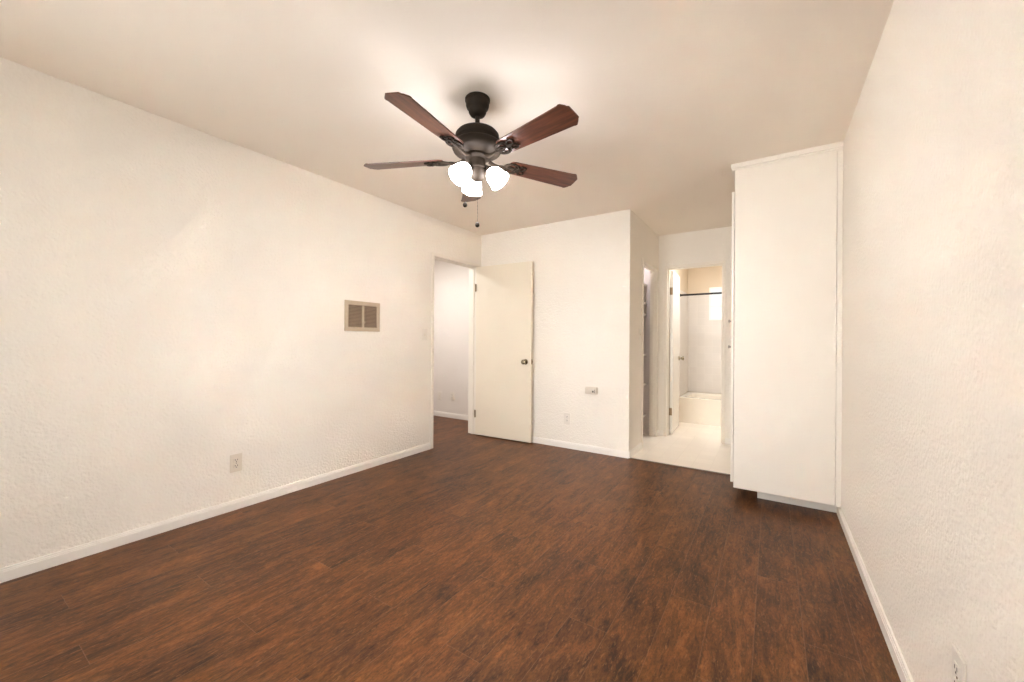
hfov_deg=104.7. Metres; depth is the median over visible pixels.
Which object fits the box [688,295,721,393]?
tiled wall
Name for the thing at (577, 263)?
wall
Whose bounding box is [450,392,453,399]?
wall outlet
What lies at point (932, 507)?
wall
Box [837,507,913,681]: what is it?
baseboard
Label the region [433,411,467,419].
baseboard
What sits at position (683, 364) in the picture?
tiled wall
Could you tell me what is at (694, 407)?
bathtub
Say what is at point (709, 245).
wall
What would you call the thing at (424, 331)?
light switch
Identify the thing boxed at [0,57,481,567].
wall
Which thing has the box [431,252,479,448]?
trim
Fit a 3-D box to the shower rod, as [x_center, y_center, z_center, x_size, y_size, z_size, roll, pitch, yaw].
[3.028,-0.654,5.277,1.476,0.060,0.059,0,0,33]
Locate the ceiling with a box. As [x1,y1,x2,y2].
[0,0,893,235]
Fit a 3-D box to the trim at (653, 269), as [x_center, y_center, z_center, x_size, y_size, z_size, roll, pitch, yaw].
[1.545,0.134,4.529,0.086,2.034,0.662,0,0,33]
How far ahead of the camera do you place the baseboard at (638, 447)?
4.17 m
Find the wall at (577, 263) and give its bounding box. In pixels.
[481,210,622,449]
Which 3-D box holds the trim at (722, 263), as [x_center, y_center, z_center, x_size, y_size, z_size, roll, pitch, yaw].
[2.154,0.123,4.666,0.658,2.064,0.121,0,0,33]
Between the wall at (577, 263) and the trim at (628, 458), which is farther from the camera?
the wall at (577, 263)
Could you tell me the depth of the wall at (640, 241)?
3.98 m
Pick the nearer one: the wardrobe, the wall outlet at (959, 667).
the wall outlet at (959, 667)
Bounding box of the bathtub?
[679,392,720,426]
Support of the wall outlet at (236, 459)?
attached to the wall at (173, 294)
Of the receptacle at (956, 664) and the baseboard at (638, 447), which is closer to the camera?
the receptacle at (956, 664)
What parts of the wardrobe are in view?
door, door, crown moulding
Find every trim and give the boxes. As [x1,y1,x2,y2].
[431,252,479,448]
[628,458,729,475]
[641,258,657,447]
[664,260,725,443]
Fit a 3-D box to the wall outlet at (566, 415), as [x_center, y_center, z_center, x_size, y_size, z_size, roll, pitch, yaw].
[0.589,0.828,4.227,0.072,0.118,0.008,0,0,33]
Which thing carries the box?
attached to the wall at (577, 263)
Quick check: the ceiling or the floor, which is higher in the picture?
the ceiling
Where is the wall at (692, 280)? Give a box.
[669,266,721,398]
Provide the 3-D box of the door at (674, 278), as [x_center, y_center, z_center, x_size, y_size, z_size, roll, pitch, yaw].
[2.135,0.138,5.103,0.109,2.010,0.597,0,0,30]
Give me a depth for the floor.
1.83 m
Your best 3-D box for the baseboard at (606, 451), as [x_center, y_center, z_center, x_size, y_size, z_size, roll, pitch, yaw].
[0.378,1.111,4.362,1.849,0.064,0.013,0,0,33]
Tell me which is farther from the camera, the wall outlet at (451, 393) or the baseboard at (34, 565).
the wall outlet at (451, 393)
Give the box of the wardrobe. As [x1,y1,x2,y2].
[728,141,843,512]
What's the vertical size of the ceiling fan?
0.689 m
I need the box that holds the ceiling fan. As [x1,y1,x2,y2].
[364,91,578,226]
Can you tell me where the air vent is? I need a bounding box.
[344,300,379,331]
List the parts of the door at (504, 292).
knob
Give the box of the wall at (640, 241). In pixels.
[621,209,658,451]
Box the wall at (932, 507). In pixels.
[840,0,1023,681]
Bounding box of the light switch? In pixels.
[422,329,426,339]
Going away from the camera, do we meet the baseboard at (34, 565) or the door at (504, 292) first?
the baseboard at (34, 565)
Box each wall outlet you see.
[230,453,241,472]
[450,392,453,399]
[564,413,569,423]
[952,645,966,681]
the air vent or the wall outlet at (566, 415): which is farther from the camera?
the wall outlet at (566, 415)
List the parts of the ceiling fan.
blade, blade, lamp shade, bulb, blade, lamp shade, pull chain, lamp shade, blade, blade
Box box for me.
[585,387,597,394]
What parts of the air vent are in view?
louvre panel, louvre panel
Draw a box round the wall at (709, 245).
[657,226,731,438]
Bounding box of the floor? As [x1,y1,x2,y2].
[0,415,900,681]
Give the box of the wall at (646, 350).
[643,268,649,433]
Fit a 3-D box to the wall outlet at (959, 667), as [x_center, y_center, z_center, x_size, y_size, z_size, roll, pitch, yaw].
[1.071,0.810,0.949,0.008,0.118,0.072,0,0,33]
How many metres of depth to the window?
6.10 m
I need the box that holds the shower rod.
[680,292,721,295]
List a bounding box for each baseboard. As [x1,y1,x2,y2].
[0,443,430,582]
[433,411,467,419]
[532,436,629,457]
[629,430,729,457]
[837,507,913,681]
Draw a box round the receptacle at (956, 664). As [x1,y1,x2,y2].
[953,660,959,679]
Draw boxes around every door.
[474,261,532,442]
[669,271,683,433]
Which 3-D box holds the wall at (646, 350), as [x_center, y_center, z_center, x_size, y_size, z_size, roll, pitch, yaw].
[1.039,-0.072,4.715,0.965,2.440,1.044,0,0,33]
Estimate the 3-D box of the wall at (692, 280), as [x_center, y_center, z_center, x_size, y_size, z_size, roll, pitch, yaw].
[2.954,-0.059,5.265,1.604,2.440,1.756,0,0,33]
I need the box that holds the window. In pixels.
[709,287,721,319]
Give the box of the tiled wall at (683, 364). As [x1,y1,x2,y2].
[679,290,687,395]

